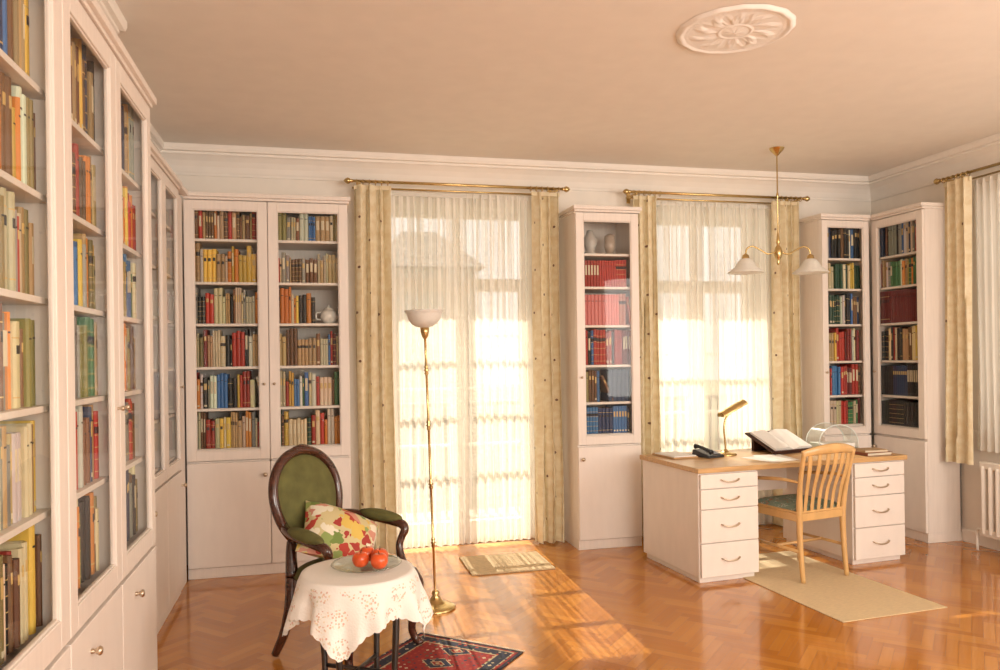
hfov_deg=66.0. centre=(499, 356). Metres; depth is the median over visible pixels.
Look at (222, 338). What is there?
book
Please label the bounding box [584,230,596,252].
vase
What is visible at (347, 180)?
curtain rod
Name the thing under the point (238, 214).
book
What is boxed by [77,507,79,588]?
book
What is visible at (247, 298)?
book
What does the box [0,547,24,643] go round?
book
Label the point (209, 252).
book
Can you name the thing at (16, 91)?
book
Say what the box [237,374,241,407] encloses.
book
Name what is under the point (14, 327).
book
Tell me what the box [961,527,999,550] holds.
baseboard
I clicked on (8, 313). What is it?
book
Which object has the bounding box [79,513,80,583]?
book
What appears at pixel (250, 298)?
book
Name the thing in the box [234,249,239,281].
book
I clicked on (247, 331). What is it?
book
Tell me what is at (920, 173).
trim
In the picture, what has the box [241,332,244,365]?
book
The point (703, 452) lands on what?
telephone
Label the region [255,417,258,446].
book
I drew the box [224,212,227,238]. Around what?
book
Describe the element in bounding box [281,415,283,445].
book
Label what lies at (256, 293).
book
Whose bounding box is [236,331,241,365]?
book
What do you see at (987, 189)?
sheer curtain
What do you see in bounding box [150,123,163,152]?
trim
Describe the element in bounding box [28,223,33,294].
book
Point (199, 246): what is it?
book
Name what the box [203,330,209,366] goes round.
book
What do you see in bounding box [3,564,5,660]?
book
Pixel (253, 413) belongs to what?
book
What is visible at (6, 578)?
book
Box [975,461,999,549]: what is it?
radiator
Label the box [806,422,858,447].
rack
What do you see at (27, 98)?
book
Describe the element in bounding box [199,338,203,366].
book
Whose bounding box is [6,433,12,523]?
book
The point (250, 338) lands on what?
book
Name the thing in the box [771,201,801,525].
curtain
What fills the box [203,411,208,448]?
book
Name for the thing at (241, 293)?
book
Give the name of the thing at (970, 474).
wall
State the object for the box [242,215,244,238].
book
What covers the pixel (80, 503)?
book
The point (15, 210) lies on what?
book
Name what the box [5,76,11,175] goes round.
book
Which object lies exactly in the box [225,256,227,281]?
book
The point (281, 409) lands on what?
book
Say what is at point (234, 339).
book
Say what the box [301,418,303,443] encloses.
book
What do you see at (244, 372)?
book
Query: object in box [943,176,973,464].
curtain
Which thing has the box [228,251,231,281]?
book
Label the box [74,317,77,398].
book
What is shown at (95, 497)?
book
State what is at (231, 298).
book
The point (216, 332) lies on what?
book
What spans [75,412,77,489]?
book
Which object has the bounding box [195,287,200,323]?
book
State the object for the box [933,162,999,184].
curtain rod
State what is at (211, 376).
book
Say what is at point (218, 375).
book
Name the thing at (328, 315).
teapot
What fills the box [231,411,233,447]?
book
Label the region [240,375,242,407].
book
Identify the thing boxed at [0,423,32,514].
book
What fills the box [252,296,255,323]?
book
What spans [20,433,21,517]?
book
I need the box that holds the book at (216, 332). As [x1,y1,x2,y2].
[215,331,217,366]
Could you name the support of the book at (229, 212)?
on the bookcase at (233, 531)
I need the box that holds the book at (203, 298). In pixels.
[202,297,205,323]
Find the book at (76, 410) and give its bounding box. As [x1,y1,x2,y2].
[75,409,78,487]
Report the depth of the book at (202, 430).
5.17 m
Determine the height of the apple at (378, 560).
0.070 m
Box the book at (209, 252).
[207,250,211,281]
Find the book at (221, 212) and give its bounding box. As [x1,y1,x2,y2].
[220,211,224,238]
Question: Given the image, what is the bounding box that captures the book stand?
[745,431,811,454]
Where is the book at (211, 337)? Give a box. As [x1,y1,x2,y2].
[210,336,212,366]
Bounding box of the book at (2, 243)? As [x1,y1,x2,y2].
[0,195,4,288]
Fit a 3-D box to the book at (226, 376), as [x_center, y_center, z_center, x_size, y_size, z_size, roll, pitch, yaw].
[-1.872,0.231,5.278,0.023,0.229,0.158,-1,0,-13]
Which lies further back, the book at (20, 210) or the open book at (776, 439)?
the open book at (776, 439)
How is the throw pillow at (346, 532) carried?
on the armchair at (303, 473)
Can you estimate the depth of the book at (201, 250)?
5.18 m
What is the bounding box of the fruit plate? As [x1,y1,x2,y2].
[330,554,401,572]
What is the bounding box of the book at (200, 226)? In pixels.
[198,211,202,237]
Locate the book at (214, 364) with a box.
[213,331,215,366]
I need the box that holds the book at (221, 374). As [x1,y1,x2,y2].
[220,373,225,407]
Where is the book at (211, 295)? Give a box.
[210,294,213,323]
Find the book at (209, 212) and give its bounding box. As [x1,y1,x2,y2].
[208,211,210,238]
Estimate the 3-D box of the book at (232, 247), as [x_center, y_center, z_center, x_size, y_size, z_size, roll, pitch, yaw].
[-1.830,-0.628,5.291,0.014,0.244,0.159,-1,0,-13]
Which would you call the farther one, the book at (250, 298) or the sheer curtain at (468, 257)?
the sheer curtain at (468, 257)
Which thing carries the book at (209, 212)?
on the bookcase at (233, 531)
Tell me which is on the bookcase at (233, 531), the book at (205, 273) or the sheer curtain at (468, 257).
the book at (205, 273)
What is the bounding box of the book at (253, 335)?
[252,334,255,365]
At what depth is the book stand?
5.55 m
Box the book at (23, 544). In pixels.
[0,541,27,640]
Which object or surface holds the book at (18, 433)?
on the bookcase at (44, 649)
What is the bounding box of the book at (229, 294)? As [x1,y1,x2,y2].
[228,293,231,323]
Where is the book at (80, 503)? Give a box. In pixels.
[78,501,84,582]
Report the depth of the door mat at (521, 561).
5.36 m
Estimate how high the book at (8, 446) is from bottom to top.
0.196 m
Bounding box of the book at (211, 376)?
[210,375,215,407]
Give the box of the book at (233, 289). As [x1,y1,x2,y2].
[233,289,234,323]
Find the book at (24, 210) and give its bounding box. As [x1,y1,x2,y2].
[24,210,25,292]
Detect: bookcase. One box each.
[0,0,70,669]
[62,0,157,669]
[150,141,187,633]
[182,191,350,579]
[559,205,641,549]
[799,213,870,447]
[870,202,961,542]
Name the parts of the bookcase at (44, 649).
shelf, shelf, shelf, shelf, shelf, cabinet door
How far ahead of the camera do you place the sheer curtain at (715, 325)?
6.36 m
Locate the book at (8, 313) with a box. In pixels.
[3,312,10,408]
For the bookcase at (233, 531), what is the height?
2.570 m
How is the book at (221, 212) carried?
on the bookcase at (233, 531)
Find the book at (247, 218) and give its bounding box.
[245,216,249,238]
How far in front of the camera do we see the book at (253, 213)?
5.26 m
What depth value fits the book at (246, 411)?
5.24 m
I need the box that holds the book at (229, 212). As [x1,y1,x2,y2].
[228,211,233,238]
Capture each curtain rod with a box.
[343,177,569,194]
[623,189,809,203]
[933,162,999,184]
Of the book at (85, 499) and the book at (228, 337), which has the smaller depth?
the book at (85, 499)
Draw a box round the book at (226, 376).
[224,374,229,407]
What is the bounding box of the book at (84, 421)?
[83,420,85,484]
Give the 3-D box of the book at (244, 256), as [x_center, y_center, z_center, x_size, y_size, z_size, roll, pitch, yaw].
[-1.757,-0.599,5.317,0.026,0.185,0.165,-1,0,-13]
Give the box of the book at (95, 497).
[94,496,96,507]
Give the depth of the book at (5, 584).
1.85 m
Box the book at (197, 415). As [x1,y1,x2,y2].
[197,415,198,448]
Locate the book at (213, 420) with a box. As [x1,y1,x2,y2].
[211,419,214,447]
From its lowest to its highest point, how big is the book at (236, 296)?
0.246 m
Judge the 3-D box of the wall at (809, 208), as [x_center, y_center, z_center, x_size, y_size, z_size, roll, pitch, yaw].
[0.366,0.010,6.335,6.830,3.070,0.450,-1,0,-13]
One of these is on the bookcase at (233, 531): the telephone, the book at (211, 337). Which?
the book at (211, 337)
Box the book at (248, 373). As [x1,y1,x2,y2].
[246,371,251,406]
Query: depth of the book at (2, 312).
1.85 m
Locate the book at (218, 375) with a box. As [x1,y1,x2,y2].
[217,374,220,407]
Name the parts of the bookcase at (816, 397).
shelf, shelf, shelf, door, shelf, shelf, shelf, cabinet door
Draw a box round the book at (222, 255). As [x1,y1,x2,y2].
[221,254,225,281]
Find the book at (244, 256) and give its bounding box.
[243,255,246,281]
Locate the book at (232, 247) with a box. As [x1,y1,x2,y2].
[231,246,234,281]
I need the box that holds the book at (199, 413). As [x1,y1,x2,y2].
[198,412,200,448]
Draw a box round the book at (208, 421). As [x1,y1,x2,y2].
[206,418,212,448]
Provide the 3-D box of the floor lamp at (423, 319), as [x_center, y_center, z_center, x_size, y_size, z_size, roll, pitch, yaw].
[-0.406,0.591,4.456,0.283,1.730,0.240,-1,0,-13]
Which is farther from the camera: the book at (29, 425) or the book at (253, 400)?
the book at (253, 400)
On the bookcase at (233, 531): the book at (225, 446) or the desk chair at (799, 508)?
the book at (225, 446)
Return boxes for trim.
[96,0,126,33]
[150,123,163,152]
[160,142,870,201]
[868,133,999,201]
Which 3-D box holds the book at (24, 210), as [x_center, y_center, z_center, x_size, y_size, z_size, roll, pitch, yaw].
[-1.313,-0.271,1.989,0.153,0.224,0.029,-1,0,-13]
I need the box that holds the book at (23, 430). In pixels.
[6,426,29,517]
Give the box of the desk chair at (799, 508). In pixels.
[757,443,855,583]
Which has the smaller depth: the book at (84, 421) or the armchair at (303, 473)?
the book at (84, 421)
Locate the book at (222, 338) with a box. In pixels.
[220,336,225,366]
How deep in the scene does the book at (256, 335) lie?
5.26 m
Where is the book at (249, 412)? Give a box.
[248,411,251,446]
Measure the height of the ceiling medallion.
0.014 m
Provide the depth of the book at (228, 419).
5.21 m
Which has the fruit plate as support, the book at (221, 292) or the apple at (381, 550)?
the apple at (381, 550)
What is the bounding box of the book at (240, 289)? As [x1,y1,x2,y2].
[239,288,242,323]
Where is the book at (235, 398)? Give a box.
[233,378,237,407]
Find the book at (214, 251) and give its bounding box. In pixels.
[212,249,218,281]
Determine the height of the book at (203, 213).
0.185 m
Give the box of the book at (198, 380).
[197,379,200,408]
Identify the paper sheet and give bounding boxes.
[741,456,793,462]
[752,454,798,460]
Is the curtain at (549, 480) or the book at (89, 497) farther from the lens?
the curtain at (549, 480)
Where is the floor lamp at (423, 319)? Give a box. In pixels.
[404,309,455,614]
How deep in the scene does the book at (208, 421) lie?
5.18 m
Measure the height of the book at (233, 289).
0.233 m
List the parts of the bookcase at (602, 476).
shelf, shelf, shelf, door, shelf, shelf, shelf, cabinet door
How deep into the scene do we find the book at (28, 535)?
2.00 m
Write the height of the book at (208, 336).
0.213 m
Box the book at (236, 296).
[235,288,237,323]
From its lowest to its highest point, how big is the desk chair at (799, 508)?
0.876 m
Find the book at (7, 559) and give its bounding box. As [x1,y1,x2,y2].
[3,555,12,652]
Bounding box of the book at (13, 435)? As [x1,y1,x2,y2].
[11,433,17,522]
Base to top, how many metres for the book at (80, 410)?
0.259 m
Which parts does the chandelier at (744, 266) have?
lamp shade, arm, stem, arm, lamp shade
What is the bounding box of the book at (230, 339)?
[230,339,231,366]
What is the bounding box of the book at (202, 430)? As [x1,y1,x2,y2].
[201,412,203,448]
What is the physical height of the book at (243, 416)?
0.210 m
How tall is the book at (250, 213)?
0.184 m
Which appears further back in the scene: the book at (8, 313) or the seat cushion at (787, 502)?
the seat cushion at (787, 502)
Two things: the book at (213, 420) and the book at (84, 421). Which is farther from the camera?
the book at (213, 420)
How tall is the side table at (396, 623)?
0.591 m
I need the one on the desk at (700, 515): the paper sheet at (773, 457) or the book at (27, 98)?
the paper sheet at (773, 457)
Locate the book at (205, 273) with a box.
[203,249,207,281]
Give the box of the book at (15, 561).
[12,558,20,647]
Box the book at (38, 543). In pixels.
[35,534,42,626]
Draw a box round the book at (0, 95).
[0,95,0,168]
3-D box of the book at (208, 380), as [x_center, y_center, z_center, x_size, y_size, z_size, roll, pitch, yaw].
[-1.979,0.252,5.257,0.011,0.188,0.169,-1,0,-13]
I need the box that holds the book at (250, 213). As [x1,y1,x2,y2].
[250,213,251,239]
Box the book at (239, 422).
[237,419,241,446]
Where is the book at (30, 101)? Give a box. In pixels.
[29,99,33,188]
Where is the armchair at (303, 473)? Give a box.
[268,444,423,669]
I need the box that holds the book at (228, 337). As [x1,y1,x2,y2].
[226,335,231,366]
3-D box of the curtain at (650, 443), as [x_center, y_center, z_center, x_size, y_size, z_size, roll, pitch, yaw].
[1.176,0.069,6.116,0.200,2.700,0.107,-1,0,-13]
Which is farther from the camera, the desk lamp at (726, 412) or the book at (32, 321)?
the desk lamp at (726, 412)
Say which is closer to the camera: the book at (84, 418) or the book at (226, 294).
the book at (84, 418)
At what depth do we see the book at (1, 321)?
1.83 m
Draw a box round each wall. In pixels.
[177,175,873,564]
[871,166,999,530]
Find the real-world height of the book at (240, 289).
0.245 m
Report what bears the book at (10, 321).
on the bookcase at (44, 649)
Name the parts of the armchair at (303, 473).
leg, seat rail, backrest frame, backrest, armrest, seat, leg, armrest, leg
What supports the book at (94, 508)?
on the bookcase at (113, 613)
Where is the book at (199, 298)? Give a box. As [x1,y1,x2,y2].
[198,297,201,323]
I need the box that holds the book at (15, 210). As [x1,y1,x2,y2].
[15,210,17,291]
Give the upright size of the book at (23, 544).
0.250 m
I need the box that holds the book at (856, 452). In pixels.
[855,451,892,455]
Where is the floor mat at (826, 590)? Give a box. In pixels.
[743,551,946,622]
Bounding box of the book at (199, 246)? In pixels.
[196,243,202,281]
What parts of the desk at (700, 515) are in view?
drawer, drawer, drawer, drawer, handle, handle, panel, drawer, drawer, drawer, drawer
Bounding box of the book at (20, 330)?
[19,329,23,406]
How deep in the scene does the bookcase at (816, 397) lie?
6.31 m
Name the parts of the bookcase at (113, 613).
shelf, shelf, shelf, shelf, door, shelf, cabinet door, knob, knob, shelf, shelf, shelf, shelf, shelf, door, cabinet door, knob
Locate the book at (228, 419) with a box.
[226,416,230,447]
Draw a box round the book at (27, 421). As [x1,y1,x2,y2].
[0,420,35,511]
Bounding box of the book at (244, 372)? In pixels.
[243,371,246,406]
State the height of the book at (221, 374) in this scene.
0.235 m
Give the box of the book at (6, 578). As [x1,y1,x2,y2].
[3,563,8,654]
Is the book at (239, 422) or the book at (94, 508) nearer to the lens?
the book at (94, 508)
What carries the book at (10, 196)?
on the bookcase at (44, 649)
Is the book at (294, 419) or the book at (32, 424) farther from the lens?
the book at (294, 419)
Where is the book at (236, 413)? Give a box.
[235,412,238,447]
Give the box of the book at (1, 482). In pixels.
[0,428,2,529]
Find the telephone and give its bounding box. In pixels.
[692,444,723,458]
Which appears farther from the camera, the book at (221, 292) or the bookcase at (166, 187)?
the book at (221, 292)
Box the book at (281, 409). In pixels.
[281,409,281,445]
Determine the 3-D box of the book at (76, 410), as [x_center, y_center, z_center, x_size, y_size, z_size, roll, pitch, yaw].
[-1.405,0.290,2.401,0.163,0.248,0.020,-1,0,-13]
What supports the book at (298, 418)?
on the bookcase at (233, 531)
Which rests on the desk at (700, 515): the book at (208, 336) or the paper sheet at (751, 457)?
the paper sheet at (751, 457)
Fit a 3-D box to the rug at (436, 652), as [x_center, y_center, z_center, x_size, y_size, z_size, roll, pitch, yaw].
[-0.336,1.451,3.564,0.602,0.006,0.830,-1,0,28]
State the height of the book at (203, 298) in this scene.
0.183 m
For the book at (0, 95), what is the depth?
1.84 m
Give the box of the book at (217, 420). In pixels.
[215,417,221,447]
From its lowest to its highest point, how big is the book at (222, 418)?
0.199 m
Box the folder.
[652,451,697,458]
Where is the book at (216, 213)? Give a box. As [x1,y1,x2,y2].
[214,211,218,238]
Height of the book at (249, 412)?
0.236 m
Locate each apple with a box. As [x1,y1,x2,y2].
[352,550,368,567]
[359,544,373,560]
[370,551,387,568]
[371,547,387,556]
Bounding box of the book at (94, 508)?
[94,508,95,571]
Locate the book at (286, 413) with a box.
[284,410,288,445]
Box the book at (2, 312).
[2,312,4,410]
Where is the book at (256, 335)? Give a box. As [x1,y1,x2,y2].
[255,334,258,365]
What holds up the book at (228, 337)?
on the bookcase at (233, 531)
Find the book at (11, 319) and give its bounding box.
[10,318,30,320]
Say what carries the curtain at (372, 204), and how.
hanging from the curtain rod at (347, 180)
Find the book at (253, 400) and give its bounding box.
[250,379,256,406]
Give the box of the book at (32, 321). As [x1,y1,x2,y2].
[31,320,35,405]
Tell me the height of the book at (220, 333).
0.246 m
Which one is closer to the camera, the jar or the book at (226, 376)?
the book at (226, 376)
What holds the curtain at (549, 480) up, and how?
hanging from the curtain rod at (347, 180)
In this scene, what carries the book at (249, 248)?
on the bookcase at (233, 531)
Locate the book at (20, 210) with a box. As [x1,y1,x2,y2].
[15,207,24,292]
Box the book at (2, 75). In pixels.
[0,72,5,171]
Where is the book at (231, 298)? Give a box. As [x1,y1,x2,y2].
[230,297,233,323]
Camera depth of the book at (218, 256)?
5.20 m
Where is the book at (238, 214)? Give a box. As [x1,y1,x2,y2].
[236,212,240,238]
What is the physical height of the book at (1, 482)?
0.241 m
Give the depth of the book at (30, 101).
2.04 m
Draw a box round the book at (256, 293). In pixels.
[255,292,257,323]
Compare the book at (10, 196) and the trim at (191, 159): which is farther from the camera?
the trim at (191, 159)
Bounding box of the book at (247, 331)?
[245,329,249,365]
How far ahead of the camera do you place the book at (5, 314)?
1.87 m
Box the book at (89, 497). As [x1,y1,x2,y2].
[89,497,90,575]
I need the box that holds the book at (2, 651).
[0,555,4,665]
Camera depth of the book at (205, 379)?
5.17 m
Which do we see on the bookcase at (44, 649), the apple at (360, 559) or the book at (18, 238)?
the book at (18, 238)
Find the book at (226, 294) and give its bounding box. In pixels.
[225,293,227,323]
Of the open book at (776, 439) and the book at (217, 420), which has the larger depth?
the open book at (776, 439)
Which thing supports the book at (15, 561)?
on the bookcase at (44, 649)
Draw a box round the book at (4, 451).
[0,426,7,528]
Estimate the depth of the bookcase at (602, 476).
5.81 m
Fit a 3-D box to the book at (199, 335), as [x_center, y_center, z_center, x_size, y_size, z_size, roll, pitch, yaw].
[-2.048,-0.046,5.246,0.012,0.228,0.154,-1,0,-13]
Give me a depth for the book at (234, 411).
5.21 m
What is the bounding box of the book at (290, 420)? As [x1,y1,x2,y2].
[288,418,292,444]
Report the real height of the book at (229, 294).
0.206 m
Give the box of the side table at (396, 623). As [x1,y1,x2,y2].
[320,618,399,669]
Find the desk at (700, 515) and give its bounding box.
[640,448,906,582]
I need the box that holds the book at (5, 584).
[5,584,5,626]
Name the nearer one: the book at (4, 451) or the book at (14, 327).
the book at (4, 451)
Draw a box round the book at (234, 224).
[232,212,236,238]
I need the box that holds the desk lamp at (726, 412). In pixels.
[717,399,747,455]
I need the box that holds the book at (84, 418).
[83,417,89,482]
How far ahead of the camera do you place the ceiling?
4.23 m
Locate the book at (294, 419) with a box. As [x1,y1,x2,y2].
[293,418,296,444]
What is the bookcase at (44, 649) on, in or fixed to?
on the floor
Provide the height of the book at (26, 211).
0.230 m
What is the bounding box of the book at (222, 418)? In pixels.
[220,417,223,447]
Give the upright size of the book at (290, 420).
0.179 m
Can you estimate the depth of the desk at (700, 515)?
5.21 m
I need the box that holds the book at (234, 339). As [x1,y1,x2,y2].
[232,333,236,365]
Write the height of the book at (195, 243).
0.263 m
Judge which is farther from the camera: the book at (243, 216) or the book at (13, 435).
the book at (243, 216)
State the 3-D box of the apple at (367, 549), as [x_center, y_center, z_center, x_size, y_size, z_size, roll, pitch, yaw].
[-0.547,0.805,3.165,0.068,0.068,0.068,-1,0,18]
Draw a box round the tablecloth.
[282,556,432,661]
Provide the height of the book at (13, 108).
0.193 m
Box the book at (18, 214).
[17,213,21,292]
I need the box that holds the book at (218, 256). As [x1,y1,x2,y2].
[216,254,220,281]
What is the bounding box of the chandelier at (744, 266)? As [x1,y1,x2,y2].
[727,146,828,274]
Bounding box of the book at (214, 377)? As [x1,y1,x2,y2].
[213,376,216,407]
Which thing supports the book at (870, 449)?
on the book at (856, 452)
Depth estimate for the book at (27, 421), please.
2.05 m
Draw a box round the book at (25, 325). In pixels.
[19,321,31,406]
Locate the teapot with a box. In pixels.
[315,305,338,322]
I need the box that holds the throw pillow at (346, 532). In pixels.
[295,501,378,558]
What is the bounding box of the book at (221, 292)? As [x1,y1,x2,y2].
[218,288,224,323]
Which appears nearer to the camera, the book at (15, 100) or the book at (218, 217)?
the book at (15, 100)
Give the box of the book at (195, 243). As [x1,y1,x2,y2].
[195,243,195,281]
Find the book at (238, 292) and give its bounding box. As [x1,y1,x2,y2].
[237,288,239,323]
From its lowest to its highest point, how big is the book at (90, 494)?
0.271 m
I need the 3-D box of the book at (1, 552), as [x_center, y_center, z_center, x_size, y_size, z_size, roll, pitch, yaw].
[-1.276,0.601,1.879,0.152,0.242,0.014,-1,0,-13]
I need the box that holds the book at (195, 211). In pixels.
[194,210,199,237]
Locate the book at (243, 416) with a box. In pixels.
[242,415,245,446]
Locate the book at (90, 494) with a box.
[84,492,94,574]
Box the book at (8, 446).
[6,445,10,525]
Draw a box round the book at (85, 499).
[78,496,89,579]
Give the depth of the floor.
4.22 m
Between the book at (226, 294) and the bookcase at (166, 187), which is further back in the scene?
the book at (226, 294)
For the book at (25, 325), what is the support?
on the bookcase at (44, 649)
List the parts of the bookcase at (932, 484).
shelf, shelf, shelf, door, shelf, shelf, shelf, cabinet door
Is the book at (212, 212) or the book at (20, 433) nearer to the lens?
the book at (20, 433)
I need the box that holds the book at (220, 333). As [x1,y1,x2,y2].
[218,330,222,366]
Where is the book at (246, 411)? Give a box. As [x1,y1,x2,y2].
[245,410,249,446]
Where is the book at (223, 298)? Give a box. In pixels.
[222,297,225,323]
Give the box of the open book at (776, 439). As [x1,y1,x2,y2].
[750,429,811,450]
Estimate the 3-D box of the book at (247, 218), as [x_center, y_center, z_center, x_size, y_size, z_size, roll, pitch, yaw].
[-1.741,-0.880,5.326,0.031,0.167,0.163,-1,0,-13]
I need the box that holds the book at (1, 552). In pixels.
[0,551,10,554]
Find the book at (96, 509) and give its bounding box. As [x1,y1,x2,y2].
[95,508,98,570]
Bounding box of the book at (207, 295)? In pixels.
[205,293,209,323]
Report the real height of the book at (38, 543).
0.245 m
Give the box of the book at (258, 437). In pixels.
[257,421,259,446]
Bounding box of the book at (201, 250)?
[200,249,203,281]
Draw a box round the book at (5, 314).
[4,313,7,409]
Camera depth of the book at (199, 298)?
5.17 m
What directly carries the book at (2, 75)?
on the bookcase at (44, 649)
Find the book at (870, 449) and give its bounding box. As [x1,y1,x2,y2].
[855,447,888,452]
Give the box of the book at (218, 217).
[217,216,219,238]
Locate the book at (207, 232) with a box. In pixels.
[206,211,208,238]
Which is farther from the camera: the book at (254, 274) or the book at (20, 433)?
the book at (254, 274)
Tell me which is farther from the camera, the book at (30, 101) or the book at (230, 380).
the book at (230, 380)
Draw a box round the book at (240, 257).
[238,255,242,281]
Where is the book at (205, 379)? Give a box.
[203,377,209,408]
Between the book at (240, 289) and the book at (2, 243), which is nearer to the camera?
the book at (2, 243)
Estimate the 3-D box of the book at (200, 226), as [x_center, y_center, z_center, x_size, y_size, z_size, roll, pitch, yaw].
[-2.032,-0.888,5.242,0.024,0.190,0.154,-1,0,-13]
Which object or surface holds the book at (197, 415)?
on the bookcase at (233, 531)
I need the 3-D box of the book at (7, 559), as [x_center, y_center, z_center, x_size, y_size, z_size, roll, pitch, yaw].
[-1.269,0.604,1.866,0.156,0.235,0.014,-1,0,-13]
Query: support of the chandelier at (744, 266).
hanging from the ceiling
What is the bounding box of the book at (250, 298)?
[249,297,251,323]
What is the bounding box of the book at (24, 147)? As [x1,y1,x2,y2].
[22,94,26,184]
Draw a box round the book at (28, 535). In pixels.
[7,524,35,634]
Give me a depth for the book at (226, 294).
5.21 m
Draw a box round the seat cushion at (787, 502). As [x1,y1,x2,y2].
[758,494,836,510]
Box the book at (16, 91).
[11,85,22,181]
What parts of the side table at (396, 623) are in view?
leg, leg, leg, leg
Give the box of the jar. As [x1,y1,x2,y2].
[604,234,615,253]
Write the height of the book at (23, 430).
0.232 m
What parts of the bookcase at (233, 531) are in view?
shelf, shelf, door, shelf, shelf, shelf, shelf, cabinet door, shelf, shelf, door, shelf, shelf, shelf, shelf, cabinet door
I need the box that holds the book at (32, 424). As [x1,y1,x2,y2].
[32,424,33,512]
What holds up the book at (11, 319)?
on the bookcase at (44, 649)
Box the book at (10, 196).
[6,191,15,290]
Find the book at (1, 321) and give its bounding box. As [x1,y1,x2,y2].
[0,303,3,410]
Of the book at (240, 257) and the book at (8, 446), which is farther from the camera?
the book at (240, 257)
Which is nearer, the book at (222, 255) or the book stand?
the book at (222, 255)
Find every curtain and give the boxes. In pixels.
[354,184,396,553]
[391,192,534,548]
[531,191,563,543]
[633,195,660,536]
[656,201,772,523]
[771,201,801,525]
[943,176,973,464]
[972,173,999,452]
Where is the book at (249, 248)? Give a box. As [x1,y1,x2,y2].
[247,246,252,281]
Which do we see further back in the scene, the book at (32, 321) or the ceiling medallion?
the ceiling medallion
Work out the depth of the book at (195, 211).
5.16 m
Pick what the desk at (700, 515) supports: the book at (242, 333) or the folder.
the folder
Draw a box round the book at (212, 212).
[211,211,213,238]
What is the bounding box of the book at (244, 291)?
[243,290,246,323]
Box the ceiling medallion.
[675,4,795,53]
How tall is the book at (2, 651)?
0.254 m
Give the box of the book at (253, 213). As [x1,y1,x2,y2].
[252,212,255,239]
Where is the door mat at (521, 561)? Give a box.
[459,551,554,575]
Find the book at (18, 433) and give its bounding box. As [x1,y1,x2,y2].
[6,432,20,520]
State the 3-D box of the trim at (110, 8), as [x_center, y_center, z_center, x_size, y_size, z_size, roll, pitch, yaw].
[-0.992,-1.409,0.349,0.132,0.194,6.332,-1,0,-13]
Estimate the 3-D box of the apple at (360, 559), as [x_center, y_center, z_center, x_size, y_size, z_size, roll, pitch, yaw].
[-0.558,0.805,3.080,0.068,0.068,0.068,-1,0,-13]
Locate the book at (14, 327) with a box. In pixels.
[10,323,19,408]
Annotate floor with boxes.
[157,524,999,669]
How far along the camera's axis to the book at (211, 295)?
5.19 m
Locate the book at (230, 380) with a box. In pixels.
[228,378,232,407]
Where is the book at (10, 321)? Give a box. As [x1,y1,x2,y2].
[10,321,20,396]
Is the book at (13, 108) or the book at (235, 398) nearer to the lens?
the book at (13, 108)
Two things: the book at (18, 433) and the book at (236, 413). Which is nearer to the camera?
the book at (18, 433)
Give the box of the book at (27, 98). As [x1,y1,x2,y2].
[26,97,29,185]
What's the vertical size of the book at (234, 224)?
0.186 m
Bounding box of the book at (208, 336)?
[207,335,210,366]
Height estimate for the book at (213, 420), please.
0.185 m
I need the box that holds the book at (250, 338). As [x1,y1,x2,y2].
[248,336,252,365]
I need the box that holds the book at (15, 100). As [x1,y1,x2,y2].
[11,96,20,180]
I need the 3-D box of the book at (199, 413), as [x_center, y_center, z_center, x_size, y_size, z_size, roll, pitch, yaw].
[-2.038,0.496,5.249,0.016,0.244,0.166,-1,0,-13]
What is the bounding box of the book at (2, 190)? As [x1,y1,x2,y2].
[0,187,6,288]
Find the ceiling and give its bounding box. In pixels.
[115,0,999,175]
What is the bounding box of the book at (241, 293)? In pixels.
[241,293,243,323]
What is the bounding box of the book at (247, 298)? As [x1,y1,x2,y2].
[246,297,248,323]
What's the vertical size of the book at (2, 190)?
0.252 m
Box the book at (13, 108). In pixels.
[12,107,15,177]
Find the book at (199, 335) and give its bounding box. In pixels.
[197,333,201,366]
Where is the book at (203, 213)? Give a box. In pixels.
[202,212,205,238]
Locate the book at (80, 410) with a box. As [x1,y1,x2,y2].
[75,405,83,487]
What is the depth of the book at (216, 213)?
5.20 m
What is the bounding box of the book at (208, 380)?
[208,380,209,407]
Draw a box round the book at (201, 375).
[200,374,205,408]
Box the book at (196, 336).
[196,336,196,366]
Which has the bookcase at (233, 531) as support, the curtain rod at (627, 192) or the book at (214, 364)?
the book at (214, 364)
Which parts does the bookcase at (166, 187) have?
shelf, door, cabinet door, shelf, shelf, door, cabinet door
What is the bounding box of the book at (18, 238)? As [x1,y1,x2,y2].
[17,216,19,291]
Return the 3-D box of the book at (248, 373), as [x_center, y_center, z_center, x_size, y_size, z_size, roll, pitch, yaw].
[-1.735,0.219,5.323,0.023,0.248,0.170,-1,0,-13]
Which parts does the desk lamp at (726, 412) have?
stem, lamp shade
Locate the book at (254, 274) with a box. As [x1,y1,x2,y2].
[252,254,256,281]
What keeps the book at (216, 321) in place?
on the bookcase at (233, 531)
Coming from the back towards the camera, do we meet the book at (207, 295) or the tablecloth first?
the book at (207, 295)
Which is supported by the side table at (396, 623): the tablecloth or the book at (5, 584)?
the tablecloth
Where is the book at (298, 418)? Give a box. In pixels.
[297,417,300,444]
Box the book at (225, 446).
[224,416,227,447]
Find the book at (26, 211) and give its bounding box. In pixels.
[24,209,28,293]
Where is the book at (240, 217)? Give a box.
[240,217,241,238]
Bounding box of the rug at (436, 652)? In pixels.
[365,632,523,669]
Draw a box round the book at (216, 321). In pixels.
[214,288,218,323]
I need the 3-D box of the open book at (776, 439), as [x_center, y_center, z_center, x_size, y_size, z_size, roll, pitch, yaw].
[2.056,0.604,5.627,0.380,0.131,0.247,-1,0,-28]
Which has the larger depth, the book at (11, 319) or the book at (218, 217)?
the book at (218, 217)
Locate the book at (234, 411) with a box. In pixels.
[233,411,236,447]
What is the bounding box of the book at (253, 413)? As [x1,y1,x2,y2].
[251,411,256,446]

